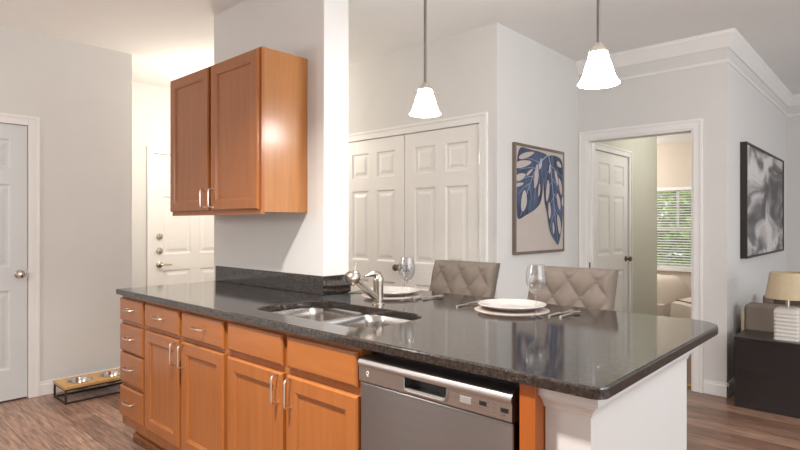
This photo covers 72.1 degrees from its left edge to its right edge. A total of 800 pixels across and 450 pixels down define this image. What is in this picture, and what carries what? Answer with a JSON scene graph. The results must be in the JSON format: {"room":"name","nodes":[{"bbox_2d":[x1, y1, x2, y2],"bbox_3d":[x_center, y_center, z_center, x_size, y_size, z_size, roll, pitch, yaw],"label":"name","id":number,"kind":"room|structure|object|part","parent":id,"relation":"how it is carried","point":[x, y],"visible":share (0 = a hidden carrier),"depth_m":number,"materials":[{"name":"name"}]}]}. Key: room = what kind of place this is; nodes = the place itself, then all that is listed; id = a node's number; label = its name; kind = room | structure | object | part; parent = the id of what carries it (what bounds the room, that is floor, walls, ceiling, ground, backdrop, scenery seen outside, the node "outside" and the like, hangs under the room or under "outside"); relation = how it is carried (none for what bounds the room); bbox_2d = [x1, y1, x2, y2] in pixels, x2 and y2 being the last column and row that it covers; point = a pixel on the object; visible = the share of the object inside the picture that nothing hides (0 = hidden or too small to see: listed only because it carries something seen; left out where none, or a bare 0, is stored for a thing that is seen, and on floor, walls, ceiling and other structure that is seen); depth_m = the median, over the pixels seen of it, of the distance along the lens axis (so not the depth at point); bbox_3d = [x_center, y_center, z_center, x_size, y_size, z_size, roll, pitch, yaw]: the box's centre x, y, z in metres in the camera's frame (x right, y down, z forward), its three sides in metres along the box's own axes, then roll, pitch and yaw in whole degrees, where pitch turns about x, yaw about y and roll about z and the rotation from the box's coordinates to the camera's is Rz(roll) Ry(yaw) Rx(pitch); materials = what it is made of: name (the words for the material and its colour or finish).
{"room":"kitchen","nodes":[
{"label":"kitchen","id":0,"kind":"room"},
{"bbox_2d":[0,25,131,397],"bbox_3d":[-3.844,-0.070,3.053,0.140,2.740,4.497,0,0,43],"label":"wall","id":1,"kind":"structure","parent":0,"point":[80,93],"depth_m":4.34,"materials":[{"name":"paint"}]},
{"bbox_2d":[0,123,27,401],"bbox_3d":[-3.076,0.279,3.768,0.104,2.019,0.908,0,0,43],"label":"door","id":2,"kind":"structure","parent":1,"relation":"in","point":[13,138],"depth_m":4.04,"materials":[{"name":"white wood"}]},
{"bbox_3d":[-2.794,0.370,4.048,0.069,0.062,0.062,0,0,43],"label":"knob","id":3,"kind":"part","parent":2,"relation":"part of","materials":[{"name":"silver metal"}]},
{"bbox_2d":[0,112,39,397],"bbox_3d":[-3.079,0.247,3.767,0.021,2.105,1.050,0,0,43],"label":"trim","id":4,"kind":"structure","parent":1,"relation":"attached to","point":[33,123],"depth_m":4.12,"materials":[{"name":"white wood"}]},
{"bbox_2d":[40,367,119,395],"bbox_3d":[-3.788,1.248,3.001,0.013,0.105,4.497,0,0,43],"label":"baseboard","id":5,"kind":"structure","parent":1,"relation":"attached to","point":[46,387],"depth_m":4.21,"materials":[{"name":"white wood"}]},
{"bbox_2d":[132,81,169,287],"bbox_3d":[-2.377,-0.070,6.016,0.140,2.740,2.093,0,0,43],"label":"wall","id":6,"kind":"structure","parent":0,"point":[150,103],"depth_m":5.63,"materials":[{"name":"paint"}]},
{"bbox_2d":[147,146,169,285],"bbox_3d":[-2.244,0.247,6.042,0.021,2.105,1.054,0,0,43],"label":"trim","id":7,"kind":"structure","parent":6,"relation":"attached to","point":[151,150],"depth_m":5.68,"materials":[{"name":"white wood"}]},
{"bbox_2d":[154,154,213,285],"bbox_3d":[-2.245,0.279,6.044,0.097,2.019,0.906,0,0,43],"label":"door","id":8,"kind":"structure","parent":6,"relation":"in","point":[183,245],"depth_m":5.90,"materials":[{"name":"white wood"}]},
{"bbox_3d":[-2.471,0.425,5.771,0.062,0.068,0.145,0,0,43],"label":"lever handle","id":9,"kind":"part","parent":8,"relation":"part of","materials":[{"name":"silver metal"}]},
{"bbox_2d":[0,0,799,94],"bbox_3d":[0.808,-1.490,2.618,9.550,0.100,10.450,0,0,43],"label":"ceiling","id":10,"kind":"structure","parent":0,"point":[167,41],"depth_m":3.97,"materials":[{"name":"paint"}]},
{"bbox_2d":[409,0,440,116],"bbox_3d":[0.128,-0.999,2.801,0.161,0.882,0.161,0,0,43],"label":"pendant lamp","id":11,"kind":"object","parent":10,"relation":"hanging from","point":[425,105],"visible":1,"depth_m":2.78,"materials":[{"name":"white glass"}]},
{"bbox_3d":[0.128,-0.620,2.801,0.161,0.125,0.161,0,0,43],"label":"lamp shade","id":12,"kind":"part","parent":11,"relation":"part of","materials":[{"name":"white glass"}]},
{"bbox_3d":[0.128,-1.069,2.801,0.015,0.702,0.015,0,0,43],"label":"rod","id":13,"kind":"part","parent":11,"relation":"part of","materials":[{"name":"silver metal"}]},
{"bbox_2d":[577,0,619,88],"bbox_3d":[0.791,-0.999,2.192,0.161,0.882,0.161,0,0,43],"label":"pendant lamp","id":14,"kind":"object","parent":10,"relation":"hanging from","point":[598,73],"visible":1,"depth_m":2.16,"materials":[{"name":"white glass"}]},
{"bbox_3d":[0.791,-0.620,2.192,0.161,0.125,0.161,0,0,43],"label":"lamp shade","id":15,"kind":"part","parent":14,"relation":"part of","materials":[{"name":"white glass"}]},
{"bbox_3d":[0.791,-1.069,2.192,0.015,0.702,0.015,0,0,43],"label":"rod","id":16,"kind":"part","parent":14,"relation":"part of","materials":[{"name":"silver metal"}]},
{"bbox_2d":[0,380,799,449],"bbox_3d":[0.808,1.340,2.618,9.550,0.080,10.450,0,0,43],"label":"floor","id":17,"kind":"structure","parent":0,"point":[44,422],"depth_m":3.57,"materials":[{"name":"brown wood"}]},
{"bbox_2d":[53,368,121,404],"bbox_3d":[-2.333,1.238,4.227,0.273,0.125,0.513,0,0,43],"label":"pet feeder","id":18,"kind":"object","parent":17,"relation":"on","point":[62,384],"visible":0.74,"depth_m":4.13,"materials":[{"name":"wood"}]},
{"bbox_2d":[66,376,92,389],"bbox_3d":[-2.411,1.204,4.142,0.176,0.066,0.176,0,0,43],"label":"pet bowl","id":19,"kind":"object","parent":18,"relation":"in","point":[82,378],"visible":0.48,"depth_m":4.19,"materials":[{"name":"metal"}]},
{"bbox_3d":[-2.333,1.246,4.227,0.265,0.107,0.505,0,0,43],"label":"frame","id":20,"kind":"part","parent":18,"relation":"part of","materials":[{"name":"metal"}]},
{"bbox_2d":[99,370,119,383],"bbox_3d":[-2.259,1.204,4.308,0.176,0.066,0.176,0,0,43],"label":"pet bowl","id":21,"kind":"object","parent":18,"relation":"in","point":[117,372],"visible":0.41,"depth_m":4.36,"materials":[{"name":"metal"}]},
{"bbox_2d":[120,295,159,449],"bbox_3d":[-1.347,0.858,3.393,0.345,0.884,0.684,0,0,43],"label":"base cabinet","id":22,"kind":"object","parent":17,"relation":"on","point":[132,310],"visible":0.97,"depth_m":3.16,"materials":[{"name":"brown wood"}]},
{"bbox_3d":[-1.549,0.669,3.180,0.320,0.156,0.020,0,0,43],"label":"drawer","id":23,"kind":"part","parent":22,"relation":"part of","materials":[{"name":"brown wood"}]},
{"bbox_3d":[-1.549,0.845,3.180,0.320,0.173,0.020,0,0,43],"label":"drawer","id":24,"kind":"part","parent":22,"relation":"part of","materials":[{"name":"brown wood"}]},
{"bbox_3d":[-1.549,1.044,3.180,0.320,0.177,0.020,0,0,43],"label":"drawer","id":25,"kind":"part","parent":22,"relation":"part of","materials":[{"name":"brown wood"}]},
{"bbox_3d":[-1.549,0.503,3.180,0.320,0.130,0.020,0,0,43],"label":"drawer","id":26,"kind":"part","parent":22,"relation":"part of","materials":[{"name":"brown wood"}]},
{"bbox_3d":[-1.533,0.803,3.191,0.345,0.774,0.018,0,0,43],"label":"frame","id":27,"kind":"part","parent":22,"relation":"part of","materials":[{"name":"brown wood"}]},
{"bbox_2d":[145,301,227,449],"bbox_3d":[-0.902,0.858,2.984,0.865,0.884,0.684,0,0,43],"label":"base cabinet","id":28,"kind":"object","parent":17,"relation":"on","point":[186,351],"visible":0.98,"depth_m":2.72,"materials":[{"name":"brown wood"}]},
{"bbox_3d":[-1.260,0.503,2.916,0.405,0.127,0.020,0,0,43],"label":"drawer","id":29,"kind":"part","parent":28,"relation":"part of","materials":[{"name":"brown wood"}]},
{"bbox_3d":[-1.259,0.859,2.914,0.405,0.542,0.020,0,0,43],"label":"door","id":30,"kind":"part","parent":28,"relation":"part of","materials":[{"name":"brown wood"}]},
{"bbox_3d":[-1.150,0.657,2.777,0.009,0.119,0.034,0,0,43],"label":"handle","id":31,"kind":"part","parent":28,"relation":"part of","materials":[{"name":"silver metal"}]},
{"bbox_3d":[-1.086,0.657,2.719,0.009,0.119,0.034,0,0,43],"label":"handle","id":32,"kind":"part","parent":28,"relation":"part of","materials":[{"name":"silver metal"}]},
{"bbox_3d":[-0.963,0.496,2.602,0.108,0.008,0.039,0,0,43],"label":"handle","id":33,"kind":"part","parent":28,"relation":"part of","materials":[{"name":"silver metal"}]},
{"bbox_3d":[-0.943,0.503,2.624,0.400,0.127,0.020,0,0,43],"label":"drawer","id":34,"kind":"part","parent":28,"relation":"part of","materials":[{"name":"brown wood"}]},
{"bbox_3d":[-0.941,0.859,2.622,0.404,0.542,0.020,0,0,43],"label":"door","id":35,"kind":"part","parent":28,"relation":"part of","materials":[{"name":"brown wood"}]},
{"bbox_2d":[228,319,372,449],"bbox_3d":[-0.259,0.858,2.397,0.875,0.884,0.680,0,0,43],"label":"base cabinet","id":36,"kind":"object","parent":17,"relation":"on","point":[287,390],"visible":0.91,"depth_m":2.13,"materials":[{"name":"brown wood"}]},
{"bbox_3d":[-0.613,0.861,2.321,0.414,0.538,0.020,0,0,43],"label":"door","id":37,"kind":"part","parent":36,"relation":"part of","materials":[{"name":"brown wood"}]},
{"bbox_3d":[-0.501,0.657,2.181,0.009,0.119,0.034,0,0,43],"label":"handle","id":38,"kind":"part","parent":36,"relation":"part of","materials":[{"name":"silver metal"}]},
{"bbox_3d":[-0.436,0.657,2.122,0.009,0.119,0.034,0,0,43],"label":"handle","id":39,"kind":"part","parent":36,"relation":"part of","materials":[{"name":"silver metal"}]},
{"bbox_3d":[-0.446,0.803,2.194,0.875,0.774,0.018,0,0,43],"label":"frame","id":40,"kind":"part","parent":36,"relation":"part of","materials":[{"name":"brown wood"}]},
{"bbox_3d":[-0.290,0.861,2.025,0.406,0.538,0.020,0,0,43],"label":"door","id":41,"kind":"part","parent":36,"relation":"part of","materials":[{"name":"brown wood"}]},
{"bbox_2d":[116,281,717,399],"bbox_3d":[-0.208,0.401,2.715,2.940,0.030,1.182,0,0,43],"label":"countertop","id":42,"kind":"structure","parent":36,"relation":"on","point":[595,354],"depth_m":1.96,"materials":[{"name":"black stone"}]},
{"bbox_2d":[273,307,412,327],"bbox_3d":[-0.275,0.509,2.414,0.816,0.183,0.475,0,0,43],"label":"sink","id":43,"kind":"object","parent":42,"relation":"in","point":[337,316],"visible":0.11,"depth_m":2.63,"materials":[{"name":"metal"}]},
{"bbox_3d":[-0.424,0.508,2.552,0.383,0.180,0.425,0,0,43],"label":"bowl","id":44,"kind":"part","parent":43,"relation":"part of","materials":[{"name":"metal"}]},
{"bbox_3d":[-0.125,0.508,2.276,0.383,0.180,0.425,0,0,43],"label":"bowl","id":45,"kind":"part","parent":43,"relation":"part of","materials":[{"name":"metal"}]},
{"bbox_2d":[344,263,384,304],"bbox_3d":[-0.164,0.283,2.575,0.071,0.205,0.233,0,0,43],"label":"kitchen faucet","id":46,"kind":"object","parent":42,"relation":"on","point":[352,277],"visible":1,"depth_m":2.59,"materials":[{"name":"silver metal"}]},
{"bbox_3d":[-0.158,0.306,2.578,0.036,0.130,0.164,0,0,43],"label":"spout","id":47,"kind":"part","parent":46,"relation":"part of","materials":[{"name":"silver metal"}]},
{"bbox_3d":[-0.126,0.245,2.615,0.037,0.048,0.111,0,0,43],"label":"lever","id":48,"kind":"part","parent":46,"relation":"part of","materials":[{"name":"silver metal"}]},
{"bbox_2d":[361,292,421,298],"bbox_3d":[-0.046,0.384,2.988,0.332,0.004,0.332,0,0,43],"label":"placemat","id":49,"kind":"object","parent":42,"relation":"on","point":[415,294],"visible":0.45,"depth_m":2.90,"materials":[{"name":"white ceramic"}]},
{"bbox_2d":[370,286,418,295],"bbox_3d":[-0.046,0.369,2.988,0.304,0.026,0.304,0,0,43],"label":"dinner plate","id":50,"kind":"object","parent":49,"relation":"on","point":[387,290],"visible":0.67,"depth_m":3.06,"materials":[{"name":"white ceramic"}]},
{"bbox_2d":[398,257,414,301],"bbox_3d":[0.034,0.277,2.769,0.083,0.218,0.083,0,0,43],"label":"wine glass","id":51,"kind":"object","parent":42,"relation":"on","point":[403,300],"visible":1,"depth_m":2.77,"materials":[{"name":"clear glass"}]},
{"bbox_2d":[414,295,437,299],"bbox_3d":[0.148,0.381,2.875,0.018,0.012,0.215,0,0,44],"label":"table knife","id":52,"kind":"object","parent":42,"relation":"on","point":[435,295],"visible":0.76,"depth_m":2.84,"materials":[{"name":"silver metal"}]},
{"bbox_2d":[421,295,443,300],"bbox_3d":[0.170,0.381,2.839,0.038,0.012,0.173,0,0,43],"label":"spoon","id":53,"kind":"object","parent":42,"relation":"on","point":[438,295],"visible":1,"depth_m":2.83,"materials":[{"name":"silver metal"}]},
{"bbox_2d":[456,300,479,306],"bbox_3d":[0.327,0.379,2.618,0.023,0.016,0.190,0,0,43],"label":"fork","id":54,"kind":"object","parent":42,"relation":"on","point":[477,300],"visible":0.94,"depth_m":2.60,"materials":[{"name":"silver metal"}]},
{"bbox_2d":[475,305,549,315],"bbox_3d":[0.503,0.384,2.477,0.332,0.004,0.332,0,0,43],"label":"placemat","id":55,"kind":"object","parent":42,"relation":"on","point":[539,311],"visible":0.47,"depth_m":2.37,"materials":[{"name":"beige ceramic"}]},
{"bbox_2d":[478,299,546,311],"bbox_3d":[0.503,0.369,2.477,0.304,0.026,0.304,0,0,43],"label":"dinner plate","id":56,"kind":"object","parent":55,"relation":"on","point":[506,305],"visible":1,"depth_m":2.52,"materials":[{"name":"white ceramic"}]},
{"bbox_2d":[526,265,545,318],"bbox_3d":[0.561,0.277,2.270,0.083,0.218,0.083,0,0,43],"label":"wine glass","id":57,"kind":"object","parent":42,"relation":"on","point":[532,317],"visible":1,"depth_m":2.27,"materials":[{"name":"clear glass"}]},
{"bbox_2d":[548,310,572,316],"bbox_3d":[0.697,0.381,2.364,0.018,0.012,0.215,0,0,44],"label":"table knife","id":58,"kind":"object","parent":42,"relation":"on","point":[556,313],"visible":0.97,"depth_m":2.34,"materials":[{"name":"silver metal"}]},
{"bbox_2d":[559,311,580,317],"bbox_3d":[0.719,0.381,2.328,0.038,0.012,0.173,0,0,43],"label":"spoon","id":59,"kind":"object","parent":42,"relation":"on","point":[561,316],"visible":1,"depth_m":2.31,"materials":[{"name":"silver metal"}]},
{"bbox_2d":[358,351,519,449],"bbox_3d":[0.289,0.858,1.901,0.597,0.884,0.628,0,0,43],"label":"dishwasher","id":60,"kind":"object","parent":17,"relation":"on","point":[407,404],"visible":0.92,"depth_m":1.67,"materials":[{"name":"silver metal"}]},
{"bbox_3d":[0.106,0.502,1.711,0.175,0.040,0.012,0,0,43],"label":"pocket handle","id":61,"kind":"part","parent":60,"relation":"part of","materials":[{"name":"black plastic"}]},
{"bbox_3d":[0.098,0.508,1.694,0.597,0.052,0.053,0,0,43],"label":"control panel","id":62,"kind":"part","parent":60,"relation":"part of","materials":[{"name":"silver metal"}]},
{"bbox_3d":[0.103,0.864,1.699,0.597,0.652,0.054,0,0,43],"label":"door panel","id":63,"kind":"part","parent":60,"relation":"part of","materials":[{"name":"silver metal"}]},
{"bbox_2d":[373,351,519,387],"bbox_3d":[0.312,0.856,1.927,0.591,0.848,0.560,0,0,43],"label":"tub","id":64,"kind":"object","parent":60,"relation":"in","point":[455,371],"depth_m":1.69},
{"bbox_2d":[429,260,499,297],"bbox_3d":[0.246,0.766,3.225,0.462,1.068,0.572,0,0,43],"label":"counter stool","id":65,"kind":"object","parent":17,"relation":"on","point":[471,278],"visible":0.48,"depth_m":3.31,"materials":[{"name":"beige fabric"}]},
{"bbox_2d":[520,384,544,449],"bbox_3d":[0.551,0.859,1.675,0.049,0.883,0.643,0,0,43],"label":"cabinet end panel","id":66,"kind":"object","parent":17,"relation":"on","point":[532,409],"visible":0.19,"depth_m":1.44,"materials":[{"name":"orange wood"}]},
{"bbox_2d":[527,265,618,310],"bbox_3d":[0.756,0.766,2.743,0.462,1.068,0.572,0,0,43],"label":"counter stool","id":67,"kind":"object","parent":17,"relation":"on","point":[593,288],"visible":0.38,"depth_m":2.83,"materials":[{"name":"beige fabric"}]},
{"bbox_2d":[734,329,799,418],"bbox_3d":[2.728,1.050,3.858,0.600,0.500,0.360,0,0,43],"label":"side table","id":68,"kind":"object","parent":17,"relation":"on","point":[766,369],"visible":0.93,"depth_m":3.81,"materials":[{"name":"brown wood"}]},
{"bbox_2d":[765,271,799,341],"bbox_3d":[2.690,0.568,3.816,0.266,0.465,0.266,0,0,43],"label":"table lamp","id":69,"kind":"object","parent":68,"relation":"on","point":[781,285],"visible":1,"depth_m":3.75,"materials":[{"name":"white ceramic"}]},
{"bbox_3d":[2.690,0.425,3.816,0.266,0.180,0.266,0,0,43],"label":"lamp shade","id":70,"kind":"part","parent":69,"relation":"part of","materials":[{"name":"beige fabric"}]},
{"bbox_2d":[741,295,799,331],"bbox_3d":[3.228,0.955,4.286,0.822,0.690,0.880,0,0,43],"label":"armchair","id":71,"kind":"object","parent":17,"relation":"on","point":[754,315],"visible":0.16,"depth_m":4.17,"materials":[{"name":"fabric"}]},
{"bbox_3d":[2.690,0.922,4.291,0.022,0.555,0.160,0,0,43],"label":"panel","id":72,"kind":"part","parent":71,"relation":"part of","materials":[{"name":"beige fabric"}]},
{"bbox_3d":[3.480,0.915,4.543,0.800,0.610,0.160,0,0,43],"label":"arm","id":73,"kind":"part","parent":71,"relation":"part of"},
{"bbox_2d":[773,299,799,305],"bbox_3d":[3.074,0.660,4.176,0.156,0.311,0.399,0,0,-44],"label":"throw pillow","id":74,"kind":"object","parent":71,"relation":"on","point":[783,302],"visible":0.02,"depth_m":4.22,"materials":[{"name":"fabric"}]},
{"bbox_2d":[349,26,484,142],"bbox_3d":[-0.097,-0.070,4.734,2.054,2.740,0.120,0,0,43],"label":"wall","id":75,"kind":"structure","parent":0,"point":[383,90],"depth_m":4.45,"materials":[{"name":"paint"}]},
{"bbox_2d":[349,135,404,290],"bbox_3d":[-0.250,0.276,4.777,0.742,2.024,0.104,0,0,43],"label":"door","id":76,"kind":"structure","parent":75,"relation":"in","point":[376,166],"depth_m":4.75,"materials":[{"name":"white wood"}]},
{"bbox_3d":[-0.026,0.360,4.547,0.062,0.062,0.069,0,0,43],"label":"knob","id":77,"kind":"part","parent":76,"relation":"part of","materials":[{"name":"brown metal"}]},
{"bbox_2d":[349,112,487,261],"bbox_3d":[0.027,0.245,4.524,1.640,2.110,0.021,0,0,43],"label":"trim","id":78,"kind":"structure","parent":75,"relation":"attached to","point":[481,118],"depth_m":4.01,"materials":[{"name":"white wood"}]},
{"bbox_2d":[402,124,478,290],"bbox_3d":[0.305,0.276,4.267,0.750,2.024,0.104,0,0,43],"label":"door","id":79,"kind":"structure","parent":75,"relation":"in","point":[442,165],"depth_m":4.28,"materials":[{"name":"white wood"}]},
{"bbox_3d":[0.055,0.360,4.473,0.062,0.062,0.069,0,0,43],"label":"knob","id":80,"kind":"part","parent":79,"relation":"part of","materials":[{"name":"brown metal"}]},
{"bbox_2d":[214,0,686,449],"bbox_3d":[-0.130,-0.070,2.886,2.944,2.740,0.215,0,0,43],"label":"wall","id":81,"kind":"structure","parent":0,"point":[316,241],"depth_m":3.11,"materials":[{"name":"paint"}]},
{"bbox_2d":[170,46,306,215],"bbox_3d":[-1.017,-0.491,3.313,1.020,0.878,0.354,0,0,43],"label":"upper cabinet","id":82,"kind":"object","parent":81,"relation":"attached to","point":[238,124],"visible":1,"depth_m":3.05,"materials":[{"name":"brown wood"}]},
{"bbox_3d":[-1.299,-0.500,3.392,0.485,0.844,0.020,0,0,43],"label":"door","id":83,"kind":"part","parent":82,"relation":"part of","materials":[{"name":"brown wood"}]},
{"bbox_3d":[-1.161,-0.149,3.229,0.009,0.114,0.034,0,0,43],"label":"handle","id":84,"kind":"part","parent":82,"relation":"part of","materials":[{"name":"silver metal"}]},
{"bbox_3d":[-1.091,-0.149,3.164,0.009,0.114,0.034,0,0,43],"label":"handle","id":85,"kind":"part","parent":82,"relation":"part of","materials":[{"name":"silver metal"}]},
{"bbox_3d":[-1.094,-0.491,3.230,1.020,0.878,0.018,0,0,43],"label":"frame","id":86,"kind":"part","parent":82,"relation":"part of","materials":[{"name":"brown wood"}]},
{"bbox_3d":[-0.918,-0.500,3.042,0.480,0.844,0.020,0,0,43],"label":"door","id":87,"kind":"part","parent":82,"relation":"part of","materials":[{"name":"brown wood"}]},
{"bbox_2d":[215,266,325,294],"bbox_3d":[-0.830,0.335,3.367,1.143,0.102,0.022,0,0,43],"label":"backsplash","id":88,"kind":"structure","parent":81,"relation":"attached to","point":[304,283],"depth_m":3.28,"materials":[{"name":"black stone"}]},
{"bbox_2d":[326,274,350,294],"bbox_3d":[-0.346,0.335,3.062,0.017,0.102,0.182,0,0,43],"label":"backsplash","id":89,"kind":"structure","parent":81,"relation":"attached to","point":[335,284],"depth_m":3.04,"materials":[{"name":"black stone"}]},
{"bbox_2d":[485,22,578,298],"bbox_3d":[1.109,-0.070,4.454,0.100,2.740,1.339,0,0,43],"label":"wall","id":90,"kind":"structure","parent":0,"point":[532,90],"depth_m":4.18,"materials":[{"name":"paint"}]},
{"bbox_2d":[512,142,563,254],"bbox_3d":[1.111,-0.189,4.363,0.026,0.837,0.800,0,0,43],"label":"picture","id":91,"kind":"object","parent":90,"relation":"attached to","point":[537,172],"visible":1,"depth_m":4.30,"materials":[{"name":"paper"}]},
{"bbox_2d":[545,371,667,449],"bbox_3d":[0.633,0.858,1.633,0.124,0.884,0.601,0,0,43],"label":"wall","id":92,"kind":"structure","parent":0,"point":[639,420],"depth_m":1.52,"materials":[{"name":"white paint"}]},
{"bbox_2d":[539,346,698,417],"bbox_3d":[0.710,0.448,1.707,0.172,0.064,0.877,0,0,43],"label":"trim","id":93,"kind":"structure","parent":92,"relation":"attached to","point":[553,399],"depth_m":1.41,"materials":[{"name":"white wood"}]},
{"bbox_2d":[597,136,656,314],"bbox_3d":[2.341,0.000,5.962,0.124,2.600,2.310,0,0,43],"label":"wall","id":94,"kind":"structure","parent":0,"point":[644,150],"depth_m":6.42,"materials":[{"name":"paint"}]},
{"bbox_2d":[594,142,631,312],"bbox_3d":[2.223,0.247,5.732,0.021,2.105,1.040,0,0,43],"label":"trim","id":95,"kind":"structure","parent":94,"relation":"attached to","point":[597,146],"depth_m":6.06,"materials":[{"name":"white wood"}]},
{"bbox_2d":[596,150,631,311],"bbox_3d":[2.224,0.279,5.731,0.104,2.019,0.892,0,0,43],"label":"door","id":96,"kind":"structure","parent":94,"relation":"in","point":[611,169],"depth_m":5.76,"materials":[{"name":"white wood"}]},
{"bbox_2d":[579,47,730,382],"bbox_3d":[2.030,-0.070,4.599,1.261,2.740,0.120,0,0,43],"label":"wall","id":97,"kind":"structure","parent":0,"point":[704,92],"depth_m":4.22,"materials":[{"name":"paint"}]},
{"bbox_2d":[578,118,702,392],"bbox_3d":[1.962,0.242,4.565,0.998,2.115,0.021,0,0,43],"label":"trim","id":98,"kind":"structure","parent":97,"relation":"attached to","point":[696,124],"depth_m":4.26,"materials":[{"name":"white wood"}]},
{"bbox_2d":[576,28,799,105],"bbox_3d":[4.656,-1.385,3.995,5.746,0.110,2.916,0,0,43],"label":"trim","id":99,"kind":"structure","parent":97,"relation":"attached to","point":[731,38],"depth_m":4.46,"materials":[{"name":"white wood"}]},
{"bbox_2d":[703,379,728,397],"bbox_3d":[2.396,1.248,4.172,0.170,0.105,0.013,0,0,43],"label":"baseboard","id":100,"kind":"structure","parent":97,"relation":"attached to","point":[710,387],"depth_m":4.17,"materials":[{"name":"white wood"}]},
{"bbox_2d":[657,133,690,144],"bbox_3d":[2.400,-1.265,7.259,4.115,0.070,4.300,0,0,43],"label":"ceiling","id":101,"kind":"structure","parent":0,"point":[686,137],"depth_m":7.91,"materials":[{"name":"paint"}]},
{"bbox_2d":[657,142,690,291],"bbox_3d":[3.850,0.000,8.765,4.215,2.600,0.120,0,0,43],"label":"wall","id":102,"kind":"structure","parent":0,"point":[674,159],"depth_m":8.37,"materials":[{"name":"paint"}]},
{"bbox_2d":[657,190,690,271],"bbox_3d":[4.222,0.080,8.383,1.000,1.280,0.140,0,0,43],"label":"window","id":103,"kind":"structure","parent":102,"relation":"attached to","point":[677,191],"depth_m":8.40,"materials":[{"name":"white plastic"}]},
{"bbox_3d":[4.195,0.700,8.353,1.000,0.040,0.060,0,0,43],"label":"sill","id":104,"kind":"part","parent":103,"relation":"part of","materials":[{"name":"white wood"}]},
{"bbox_2d":[657,187,690,268],"bbox_3d":[4.215,0.058,8.375,0.900,1.236,0.040,0,0,43],"label":"window blind","id":105,"kind":"object","parent":102,"relation":"attached to","point":[668,189],"visible":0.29,"depth_m":8.39,"materials":[{"name":"white plastic"}]},
{"bbox_3d":[4.215,-0.537,8.375,0.900,0.045,0.040,0,0,43],"label":"head rail","id":106,"kind":"part","parent":105,"relation":"part of","materials":[{"name":"white plastic"}]},
{"bbox_3d":[4.215,0.667,8.375,0.890,0.018,0.036,0,0,43],"label":"rail","id":107,"kind":"part","parent":105,"relation":"part of","materials":[{"name":"white plastic"}]},
{"bbox_2d":[687,354,690,383],"bbox_3d":[2.349,1.294,7.204,4.115,0.012,4.210,0,0,43],"label":"floor","id":108,"kind":"structure","parent":0,"point":[689,357],"depth_m":4.85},
{"bbox_2d":[657,274,690,316],"bbox_3d":[3.266,0.997,8.066,1.620,0.522,1.500,0,0,43],"label":"bed","id":109,"kind":"object","parent":108,"relation":"on","point":[670,288],"visible":0.12,"depth_m":7.45,"materials":[{"name":"beige fabric"}]},
{"bbox_3d":[4.004,1.153,6.845,0.760,0.270,1.000,0,0,43],"label":"bench","id":110,"kind":"object","parent":108,"relation":"on","visible":0},
{"bbox_2d":[670,297,690,318],"bbox_3d":[3.909,1.077,6.756,0.869,0.266,0.860,0,0,43],"label":"throw blanket","id":111,"kind":"object","parent":110,"relation":"on","point":[681,308],"visible":0.18,"depth_m":6.70,"materials":[{"name":"beige fabric"}]},
{"bbox_2d":[731,51,786,378],"bbox_3d":[3.911,-0.070,5.790,0.100,2.740,4.180,0,0,43],"label":"wall","id":112,"kind":"structure","parent":0,"point":[755,120],"depth_m":4.67,"materials":[{"name":"paint"}]},
{"bbox_2d":[727,378,733,397],"bbox_3d":[3.418,1.248,5.168,0.013,0.105,2.863,0,0,43],"label":"baseboard","id":113,"kind":"structure","parent":112,"relation":"attached to","point":[730,389],"depth_m":4.18,"materials":[{"name":"white wood"}]},
{"bbox_2d":[740,141,783,258],"bbox_3d":[3.392,-0.193,5.114,0.050,0.945,1.830,0,0,43],"label":"picture","id":114,"kind":"object","parent":112,"relation":"attached to","point":[761,172],"visible":1,"depth_m":4.88},
{"bbox_2d":[787,105,799,271],"bbox_3d":[6.110,-0.070,4.721,4.585,2.740,0.120,0,0,43],"label":"wall","id":115,"kind":"structure","parent":0,"point":[793,122],"depth_m":6.19,"materials":[{"name":"paint"}]},
{"bbox_2d":[578,59,799,116],"bbox_3d":[4.673,-1.226,4.015,5.746,0.023,2.864,0,0,43],"label":"trim","id":116,"kind":"structure","parent":115,"relation":"attached to","point":[728,61],"depth_m":4.47,"materials":[{"name":"white wood"}]},
{"label":"outside","id":117,"kind":"structure","parent":0,"visible":0},
{"bbox_3d":[10.310,1.850,17.142,20.000,0.100,20.800,0,0,43],"label":"ground","id":118,"kind":"structure","parent":117,"visible":0},
{"bbox_2d":[657,253,665,262],"bbox_3d":[4.538,0.993,11.572,2.023,1.653,2.062,0,0,43],"label":"tree","id":119,"kind":"object","parent":118,"relation":"on","point":[657,253],"visible":0.02,"depth_m":11.10,"materials":[{"name":"green plant"}]},
{"bbox_2d":[657,191,690,264],"bbox_3d":[6.855,0.058,14.897,3.677,3.492,3.702,0,0,43],"label":"tree","id":120,"kind":"object","parent":118,"relation":"on","point":[664,193],"visible":0.14,"depth_m":13.76,"materials":[{"name":"green plant"}]},
{"bbox_2d":[676,216,690,265],"bbox_3d":[7.582,0.449,11.786,2.946,2.713,2.934,0,0,43],"label":"tree","id":121,"kind":"object","parent":118,"relation":"on","point":[687,224],"visible":0.02,"depth_m":12.09,"materials":[{"name":"green plant"}]}
]}

